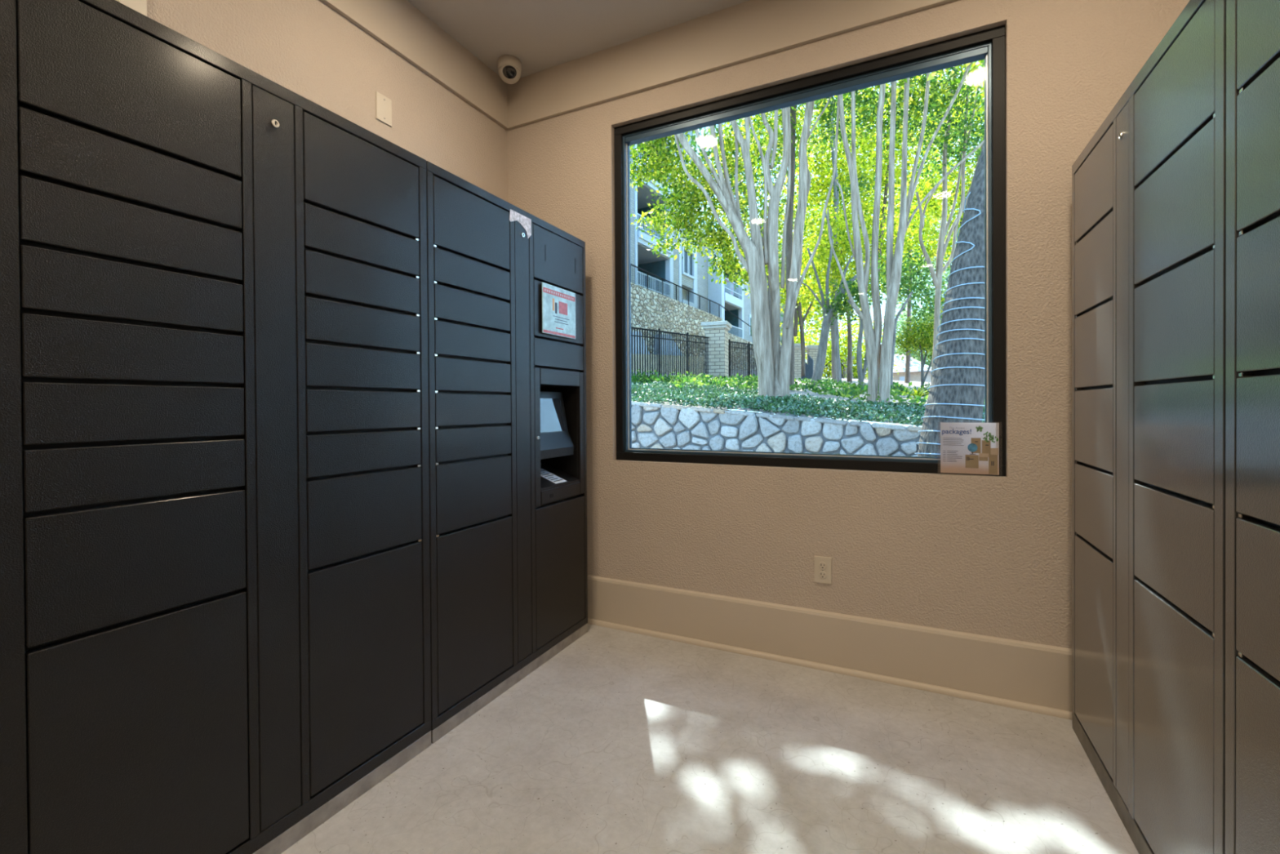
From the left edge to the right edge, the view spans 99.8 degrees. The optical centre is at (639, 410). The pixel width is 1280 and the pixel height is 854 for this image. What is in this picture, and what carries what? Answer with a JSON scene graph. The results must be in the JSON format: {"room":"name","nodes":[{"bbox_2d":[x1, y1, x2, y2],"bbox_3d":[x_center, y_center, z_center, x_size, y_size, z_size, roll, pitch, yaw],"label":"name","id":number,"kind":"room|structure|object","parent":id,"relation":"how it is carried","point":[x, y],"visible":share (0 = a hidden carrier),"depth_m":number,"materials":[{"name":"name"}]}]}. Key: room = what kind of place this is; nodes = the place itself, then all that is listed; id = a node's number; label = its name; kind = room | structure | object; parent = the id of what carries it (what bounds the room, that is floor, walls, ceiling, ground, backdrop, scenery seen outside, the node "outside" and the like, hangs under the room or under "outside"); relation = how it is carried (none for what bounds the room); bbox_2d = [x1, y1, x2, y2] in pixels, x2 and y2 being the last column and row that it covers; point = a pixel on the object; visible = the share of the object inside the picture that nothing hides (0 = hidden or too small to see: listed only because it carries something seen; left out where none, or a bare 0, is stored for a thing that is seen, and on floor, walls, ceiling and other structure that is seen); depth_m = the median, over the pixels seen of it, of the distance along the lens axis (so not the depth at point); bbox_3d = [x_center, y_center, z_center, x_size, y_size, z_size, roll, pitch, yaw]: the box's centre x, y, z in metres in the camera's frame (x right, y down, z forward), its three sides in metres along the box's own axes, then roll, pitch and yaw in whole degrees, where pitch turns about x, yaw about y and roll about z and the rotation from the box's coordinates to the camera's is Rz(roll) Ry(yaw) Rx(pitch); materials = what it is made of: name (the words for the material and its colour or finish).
{"room":"parcel locker room","nodes":[
{"label":"parcel locker room","id":0,"kind":"room"},
{"bbox_2d":[146,0,507,201],"bbox_3d":[-2.514,-0.326,-0.367,0.200,2.944,7.950,0,0,26],"label":"wall","id":1,"kind":"structure","parent":0,"point":[306,47],"depth_m":2.16,"materials":[{"name":"paint"}]},
{"bbox_2d":[115,0,146,16],"bbox_3d":[-1.457,-0.220,1.559,0.018,2.690,0.065,0,0,26],"label":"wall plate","id":2,"kind":"structure","parent":1,"relation":"attached to","point":[140,6],"depth_m":1.56,"materials":[{"name":"beige paint"}]},
{"bbox_2d":[375,91,391,126],"bbox_3d":[-1.099,-1.292,2.314,0.008,0.116,0.077,0,0,26],"label":"blank wall plate","id":3,"kind":"object","parent":1,"relation":"attached to","point":[383,104],"visible":1,"depth_m":2.31,"materials":[{"name":"white plastic"}]},
{"bbox_2d":[320,0,509,130],"bbox_3d":[-2.407,-1.672,-0.391,0.020,0.254,7.624,0,0,26],"label":"trim","id":4,"kind":"structure","parent":1,"relation":"attached to","point":[398,25],"depth_m":2.52,"materials":[{"name":"paint"}]},
{"bbox_2d":[406,0,749,78],"bbox_3d":[-1.030,-1.927,-1.104,3.520,0.250,7.950,0,0,26],"label":"ceiling","id":5,"kind":"structure","parent":0,"point":[543,34],"depth_m":2.55,"materials":[{"name":"paint"}]},
{"bbox_2d":[497,54,521,84],"bbox_3d":[-0.686,-1.780,2.839,0.122,0.105,0.122,0,0,26],"label":"security camera","id":6,"kind":"object","parent":5,"relation":"attached to","point":[509,67],"visible":1,"depth_m":2.80,"materials":[{"name":"white plastic"}]},
{"bbox_2d":[280,623,1138,853],"bbox_3d":[-1.011,1.201,-1.081,3.520,0.120,7.950,0,0,26],"label":"floor","id":7,"kind":"structure","parent":0,"point":[620,741],"depth_m":1.65,"materials":[{"name":"concrete"}]},
{"bbox_2d":[0,0,431,853],"bbox_3d":[-1.163,0.149,1.486,0.565,1.950,0.964,0,0,26],"label":"lockers","id":8,"kind":"object","parent":7,"relation":"on","point":[215,553],"visible":1,"depth_m":1.20,"materials":[{"name":"black metal"}]},
{"bbox_2d":[426,160,587,743],"bbox_3d":[-0.730,0.140,2.368,0.573,1.950,0.996,0,0,26],"label":"locker","id":9,"kind":"object","parent":7,"relation":"on","point":[507,312],"visible":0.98,"depth_m":2.12,"materials":[{"name":"black metal"}]},
{"bbox_2d":[552,297,554,311],"bbox_3d":[-0.389,-0.475,2.421,0.001,0.055,0.015,0,0,26],"label":"print","id":10,"kind":"object","parent":9,"relation":"on","point":[553,298],"depth_m":2.42,"materials":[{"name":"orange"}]},
{"bbox_2d":[542,286,575,338],"bbox_3d":[-0.366,-0.441,2.466,0.001,0.197,0.255,0,0,26],"label":"print","id":11,"kind":"object","parent":9,"relation":"attached to","point":[558,304],"depth_m":2.46},
{"bbox_2d":[540,462,579,491],"bbox_3d":[-0.496,0.311,2.566,0.291,0.084,0.316,0,0,26],"label":"shelf","id":12,"kind":"object","parent":9,"relation":"attached to","point":[554,477],"depth_m":2.61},
{"bbox_2d":[1071,0,1226,853],"bbox_3d":[1.535,0.133,1.309,0.565,1.950,0.978,0,0,26],"label":"lockers","id":13,"kind":"object","parent":7,"relation":"on","point":[1148,187],"visible":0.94,"depth_m":1.27,"materials":[{"name":"black metal"}]},
{"bbox_2d":[1225,0,1279,853],"bbox_3d":[1.105,0.142,0.423,0.565,1.950,0.980,0,0,26],"label":"tall cabinet","id":14,"kind":"object","parent":7,"relation":"on","point":[1252,337],"visible":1,"depth_m":0.91,"materials":[{"name":"black metal"}]},
{"bbox_2d":[506,0,1190,648],"bbox_3d":[0.688,-0.366,2.427,3.120,2.944,0.125,0,0,26],"label":"wall","id":15,"kind":"structure","parent":0,"point":[985,555],"depth_m":2.17,"materials":[{"name":"paint"}]},
{"bbox_2d":[506,0,956,129],"bbox_3d":[0.657,-1.710,2.348,3.100,0.254,0.020,0,0,26],"label":"trim","id":16,"kind":"structure","parent":15,"relation":"attached to","point":[751,29],"depth_m":2.53,"materials":[{"name":"paint"}]},
{"bbox_2d":[613,25,1005,475],"bbox_3d":[0.650,-0.603,2.457,1.686,1.712,0.095,0,0,26],"label":"window","id":17,"kind":"structure","parent":15,"relation":"in","point":[988,45],"depth_m":2.30,"materials":[{"name":"black metal"}]},
{"bbox_2d":[813,555,831,584],"bbox_3d":[0.785,0.686,2.316,0.072,0.114,0.010,0,0,26],"label":"power outlet","id":18,"kind":"object","parent":15,"relation":"attached to","point":[822,565],"visible":1,"depth_m":2.31,"materials":[{"name":"beige plastic"}]},
{"bbox_2d":[818,570,826,578],"bbox_3d":[0.784,0.706,2.314,0.033,0.033,0.004,0,0,26],"label":"socket","id":19,"kind":"object","parent":18,"relation":"attached to","point":[822,574],"depth_m":2.31,"materials":[{"name":"beige plastic"}]},
{"bbox_2d":[818,561,826,569],"bbox_3d":[0.784,0.666,2.313,0.033,0.033,0.004,0,0,26],"label":"socket","id":20,"kind":"object","parent":18,"relation":"attached to","point":[822,565],"depth_m":2.31,"materials":[{"name":"beige plastic"}]},
{"bbox_2d":[587,574,1072,719],"bbox_3d":[0.662,0.985,2.366,3.120,0.243,0.032,0,0,26],"label":"baseboard","id":21,"kind":"structure","parent":15,"relation":"attached to","point":[1031,677],"depth_m":2.26,"materials":[{"name":"paint"}]},
{"bbox_2d":[940,421,999,476],"bbox_3d":[1.278,0.148,2.093,0.214,0.208,0.006,0,0,26],"label":"printed notice","id":22,"kind":"object","parent":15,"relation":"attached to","point":[973,448],"visible":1,"depth_m":2.09,"materials":[{"name":"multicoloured paper"}]},
{"bbox_2d":[942,437,964,462],"bbox_3d":[1.230,0.155,2.116,0.071,0.092,0.001,0,0,26],"label":"print","id":23,"kind":"object","parent":22,"relation":"attached to","point":[953,447],"depth_m":2.12,"materials":[{"name":"grey paper"}]},
{"label":"outside","id":24,"kind":"structure","parent":0,"visible":0},
{"bbox_3d":[7.523,1.158,1.750,44.000,0.120,4.300,0,0,26],"label":"ground","id":25,"kind":"structure","parent":24,"visible":0},
{"bbox_2d":[631,400,921,456],"bbox_3d":[1.591,0.352,7.247,11.508,1.639,0.388,0,0,26],"label":"stone wall","id":26,"kind":"structure","parent":25,"relation":"on","point":[654,425],"depth_m":7.10,"materials":[{"name":"stone"}]},
{"bbox_2d":[917,142,984,457],"bbox_3d":[3.621,-1.781,5.455,1.945,6.369,0.570,0,0,-15],"label":"trunk","id":27,"kind":"object","parent":25,"relation":"on","point":[973,231],"visible":0.36,"depth_m":5.19,"materials":[{"name":"grey plant"}]},
{"bbox_2d":[914,191,984,454],"bbox_3d":[3.111,-0.477,5.345,0.890,3.436,0.611,-1,0,-24],"label":"cable","id":28,"kind":"object","parent":27,"relation":"attached to","point":[963,211],"visible":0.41,"depth_m":5.18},
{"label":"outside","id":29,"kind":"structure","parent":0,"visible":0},
{"bbox_2d":[631,368,984,426],"bbox_3d":[24.982,-1.417,37.715,44.000,3.022,75.000,0,0,26],"label":"slope","id":30,"kind":"structure","parent":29,"point":[916,384],"depth_m":10.74,"materials":[{"name":"green plant"}]},
{"bbox_2d":[631,367,669,382],"bbox_3d":[0.177,-0.636,11.996,1.018,0.639,0.765,0,0,10],"label":"shrub","id":31,"kind":"object","parent":30,"relation":"on","point":[637,374],"visible":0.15,"depth_m":11.92,"materials":[{"name":"green plant"}]},
{"bbox_2d":[631,353,702,375],"bbox_3d":[0.761,-1.207,19.189,0.500,1.817,5.839,0,0,33],"label":"stone curb","id":32,"kind":"object","parent":30,"relation":"on","point":[631,353],"visible":0.07,"depth_m":19.04,"materials":[{"name":"grey stone"}]},
{"bbox_2d":[631,326,709,381],"bbox_3d":[0.869,-1.225,14.386,0.044,2.015,5.075,0,0,29],"label":"iron fence","id":33,"kind":"object","parent":30,"relation":"on","point":[686,340],"visible":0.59,"depth_m":14.14,"materials":[{"name":"black metal"}]},
{"bbox_2d":[664,371,698,385],"bbox_3d":[1.006,-0.618,12.498,0.990,0.583,0.880,-1,0,-21],"label":"shrub","id":34,"kind":"object","parent":30,"relation":"on","point":[669,375],"visible":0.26,"depth_m":12.46,"materials":[{"name":"green plant"}]},
{"bbox_2d":[631,282,757,370],"bbox_3d":[4.828,-2.610,29.290,0.615,4.197,24.717,0,0,29],"label":"stone wall","id":35,"kind":"structure","parent":30,"relation":"on","point":[650,309],"depth_m":21.83,"materials":[{"name":"beige stone"}]},
{"bbox_2d":[632,331,648,354],"bbox_3d":[-0.327,-2.223,18.446,1.433,0.942,0.506,-1,1,-38],"label":"buttress","id":36,"kind":"object","parent":35,"relation":"attached to","point":[633,331],"visible":0.07,"depth_m":18.29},
{"bbox_2d":[655,334,683,355],"bbox_3d":[1.014,-2.491,21.199,1.452,0.950,0.613,-1,1,-37],"label":"buttress","id":37,"kind":"object","parent":35,"relation":"attached to","point":[655,335],"visible":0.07,"depth_m":20.93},
{"bbox_2d":[631,263,781,348],"bbox_3d":[4.938,-4.842,29.189,0.063,1.221,24.740,0,0,29],"label":"railing","id":38,"kind":"object","parent":35,"relation":"on","point":[694,299],"visible":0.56,"depth_m":23.32,"materials":[{"name":"black metal"}]},
{"bbox_2d":[698,373,721,385],"bbox_3d":[1.612,-0.576,12.977,1.010,0.612,0.866,0,0,-8],"label":"shrub","id":39,"kind":"object","parent":30,"relation":"on","point":[714,379],"visible":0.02,"depth_m":12.93,"materials":[{"name":"green plant"}]},
{"bbox_2d":[630,130,795,350],"bbox_3d":[1.052,-8.961,32.947,8.160,13.598,35.930,0,0,31],"label":"apartment building","id":40,"kind":"structure","parent":30,"relation":"on","point":[688,274],"depth_m":26.88,"materials":[{"name":"concrete"}]},
{"bbox_2d":[724,276,733,295],"bbox_3d":[5.373,-7.635,33.521,0.840,1.300,0.700,0,0,26],"label":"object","id":41,"kind":"object","parent":40,"relation":"on","point":[728,291],"visible":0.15,"depth_m":33.15,"materials":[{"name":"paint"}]},
{"bbox_2d":[701,320,731,377],"bbox_3d":[2.403,-1.561,16.894,0.820,2.332,0.820,0,0,19],"label":"brick pillar","id":42,"kind":"structure","parent":30,"relation":"on","point":[717,331],"depth_m":16.59,"materials":[{"name":"brick"}]},
{"bbox_2d":[630,96,839,399],"bbox_3d":[0.715,-5.572,9.233,10.556,11.142,7.420,0,1,36],"label":"tree","id":43,"kind":"object","parent":30,"relation":"on","point":[773,364],"visible":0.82,"depth_m":8.79,"materials":[{"name":"green plant"}]},
{"bbox_2d":[728,338,756,378],"bbox_3d":[4.310,-1.560,19.785,0.046,1.933,5.233,0,0,32],"label":"iron fence","id":44,"kind":"object","parent":30,"relation":"on","point":[748,346],"visible":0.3,"depth_m":18.43,"materials":[{"name":"black metal"}]},
{"bbox_2d":[678,104,835,344],"bbox_3d":[3.732,-5.419,16.847,4.824,9.373,5.780,0,0,26],"label":"tree","id":45,"kind":"object","parent":30,"relation":"on","point":[705,135],"visible":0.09,"depth_m":16.05,"materials":[{"name":"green plant"}]},
{"bbox_2d":[701,95,866,390],"bbox_3d":[3.191,-5.689,12.530,3.922,10.814,2.791,0,0,26],"label":"tree","id":46,"kind":"object","parent":30,"relation":"on","point":[794,114],"visible":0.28,"depth_m":12.32,"materials":[{"name":"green plant"}]},
{"bbox_2d":[794,343,800,378],"bbox_3d":[7.230,-1.880,24.994,0.600,2.378,0.600,0,0,6],"label":"brick pillar","id":47,"kind":"structure","parent":30,"relation":"on","point":[797,346],"depth_m":24.79,"materials":[{"name":"brick"}]},
{"bbox_2d":[800,354,813,378],"bbox_3d":[7.763,-1.933,25.223,0.724,1.348,0.055,0,0,0],"label":"gate","id":48,"kind":"object","parent":47,"relation":"attached to","point":[808,367],"visible":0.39,"depth_m":25.20,"materials":[{"name":"grey metal"}]},
{"bbox_2d":[744,202,861,376],"bbox_3d":[7.788,-5.924,26.536,5.589,8.765,6.350,0,1,36],"label":"tree","id":49,"kind":"object","parent":30,"relation":"on","point":[802,340],"visible":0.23,"depth_m":26.05,"materials":[{"name":"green plant"}]},
{"bbox_2d":[631,380,984,426],"bbox_3d":[2.633,-0.151,9.309,9.532,1.101,4.952,0,0,26],"label":"groundcover","id":50,"kind":"object","parent":30,"relation":"on","point":[721,397],"visible":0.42,"depth_m":7.78,"materials":[{"name":"green plant"}]},
{"bbox_2d":[631,372,984,405],"bbox_3d":[3.747,-0.532,12.732,9.595,1.115,8.011,0,0,26],"label":"groundcover","id":51,"kind":"object","parent":30,"relation":"on","point":[827,388],"visible":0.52,"depth_m":10.86,"materials":[{"name":"green plant"}]},
{"bbox_2d":[804,345,818,371],"bbox_3d":[8.331,-2.077,25.995,0.660,2.075,0.660,0,0,6],"label":"brick pillar","id":52,"kind":"structure","parent":30,"relation":"on","point":[812,350],"depth_m":25.76,"materials":[{"name":"brick"}]},
{"bbox_2d":[777,248,854,362],"bbox_3d":[12.989,-8.176,43.732,11.413,12.346,8.969,-1,0,-25],"label":"tree","id":53,"kind":"object","parent":30,"relation":"on","point":[781,314],"visible":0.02,"depth_m":42.81,"materials":[{"name":"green plant"}]},
{"bbox_2d":[824,360,844,377],"bbox_3d":[11.181,-2.208,31.003,1.148,1.413,0.060,0,0,0],"label":"iron gate","id":54,"kind":"object","parent":30,"relation":"on","point":[831,360],"visible":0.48,"depth_m":30.99,"materials":[{"name":"black metal"}]},
{"bbox_2d":[778,199,893,386],"bbox_3d":[5.736,-3.321,16.125,3.503,5.764,2.626,0,0,-10],"label":"tree","id":55,"kind":"object","parent":30,"relation":"on","point":[822,348],"visible":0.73,"depth_m":15.54,"materials":[{"name":"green plant"}]},
{"bbox_2d":[785,88,899,382],"bbox_3d":[6.517,-7.907,18.038,3.878,14.453,3.292,0,0,-3],"label":"tree","id":56,"kind":"object","parent":30,"relation":"on","point":[815,184],"visible":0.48,"depth_m":17.55,"materials":[{"name":"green plant"}]},
{"bbox_2d":[840,355,854,377],"bbox_3d":[12.730,-2.285,32.995,0.780,1.965,0.780,0,0,20],"label":"brick pillar","id":57,"kind":"structure","parent":30,"relation":"on","point":[853,357],"depth_m":32.76,"materials":[{"name":"brick"}]},
{"bbox_2d":[799,309,898,378],"bbox_3d":[13.121,-3.696,34.002,7.658,5.977,6.370,0,0,-13],"label":"tree","id":58,"kind":"object","parent":30,"relation":"on","point":[843,340],"visible":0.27,"depth_m":33.07,"materials":[{"name":"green plant"}]},
{"bbox_2d":[760,85,942,382],"bbox_3d":[8.694,-7.171,22.468,6.371,12.329,7.623,0,1,42],"label":"tree","id":59,"kind":"object","parent":30,"relation":"on","point":[849,374],"visible":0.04,"depth_m":21.88,"materials":[{"name":"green plant"}]},
{"bbox_2d":[819,272,901,384],"bbox_3d":[5.958,-2.104,14.609,2.030,3.363,1.671,0,0,26],"label":"tree","id":60,"kind":"object","parent":30,"relation":"on","point":[861,372],"visible":0.62,"depth_m":14.42,"materials":[{"name":"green plant"}]},
{"bbox_2d":[798,59,984,402],"bbox_3d":[4.778,-5.655,8.378,7.090,11.358,6.168,0,0,31],"label":"tree","id":61,"kind":"object","parent":30,"relation":"on","point":[878,355],"visible":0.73,"depth_m":8.58,"materials":[{"name":"green plant"}]},
{"bbox_2d":[813,72,970,383],"bbox_3d":[9.276,-6.859,20.499,5.836,12.476,6.237,-1,0,-27],"label":"tree","id":62,"kind":"object","parent":30,"relation":"on","point":[898,146],"visible":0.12,"depth_m":19.96,"materials":[{"name":"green plant"}]},
{"bbox_2d":[862,354,931,382],"bbox_3d":[22.361,-3.148,47.899,7.400,3.600,6.000,0,1,40],"label":"house","id":63,"kind":"structure","parent":30,"relation":"on","point":[915,365],"depth_m":45.06,"materials":[{"name":"brick"}]},
{"bbox_2d":[862,301,934,366],"bbox_3d":[27.548,-6.752,53.090,12.007,10.459,11.078,0,0,-11],"label":"tree","id":64,"kind":"object","parent":30,"relation":"on","point":[917,357],"visible":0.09,"depth_m":51.96,"materials":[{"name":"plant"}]},
{"bbox_2d":[863,240,950,395],"bbox_3d":[6.451,-2.116,12.829,2.237,3.688,2.566,0,0,26],"label":"tree","id":65,"kind":"object","parent":30,"relation":"on","point":[905,279],"visible":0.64,"depth_m":12.54,"materials":[{"name":"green plant"}]},
{"bbox_2d":[855,181,965,324],"bbox_3d":[26.016,-11.028,48.653,12.551,19.104,12.120,-1,0,-30],"label":"tree","id":66,"kind":"object","parent":30,"relation":"on","point":[944,273],"visible":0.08,"depth_m":47.92,"materials":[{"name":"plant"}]},
{"bbox_2d":[863,160,966,382],"bbox_3d":[13.459,-6.768,27.002,5.644,12.154,4.745,0,0,-5],"label":"tree","id":67,"kind":"object","parent":30,"relation":"on","point":[907,379],"visible":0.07,"depth_m":25.95,"materials":[{"name":"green plant"}]},
{"bbox_2d":[900,385,929,399],"bbox_3d":[5.419,-0.321,10.550,0.645,0.398,0.495,0,0,26],"label":"perennials","id":68,"kind":"object","parent":30,"relation":"on","point":[916,393],"visible":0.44,"depth_m":10.48,"materials":[{"name":"yellow plant"}]},
{"bbox_2d":[894,307,941,385],"bbox_3d":[9.608,-2.132,18.165,2.829,3.154,1.938,-1,1,-36],"label":"tree","id":69,"kind":"object","parent":30,"relation":"on","point":[926,342],"visible":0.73,"depth_m":17.92,"materials":[{"name":"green plant"}]},
{"bbox_2d":[911,382,930,396],"bbox_3d":[6.518,-0.349,11.993,0.955,0.597,0.942,0,0,26],"label":"shrub","id":70,"kind":"object","parent":30,"relation":"on","point":[924,384],"visible":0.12,"depth_m":11.98,"materials":[{"name":"green plant"}]},
{"bbox_2d":[879,59,984,379],"bbox_3d":[6.555,-6.419,11.518,2.748,12.725,2.815,0,0,-1],"label":"tree","id":71,"kind":"object","parent":30,"relation":"on","point":[942,246],"visible":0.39,"depth_m":10.21,"materials":[{"name":"green plant"}]},
{"bbox_2d":[895,61,984,315],"bbox_3d":[9.542,-5.974,16.453,4.379,10.960,4.510,0,0,-18],"label":"tree","id":72,"kind":"object","parent":30,"relation":"on","point":[935,232],"visible":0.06,"depth_m":16.58,"materials":[{"name":"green plant"}]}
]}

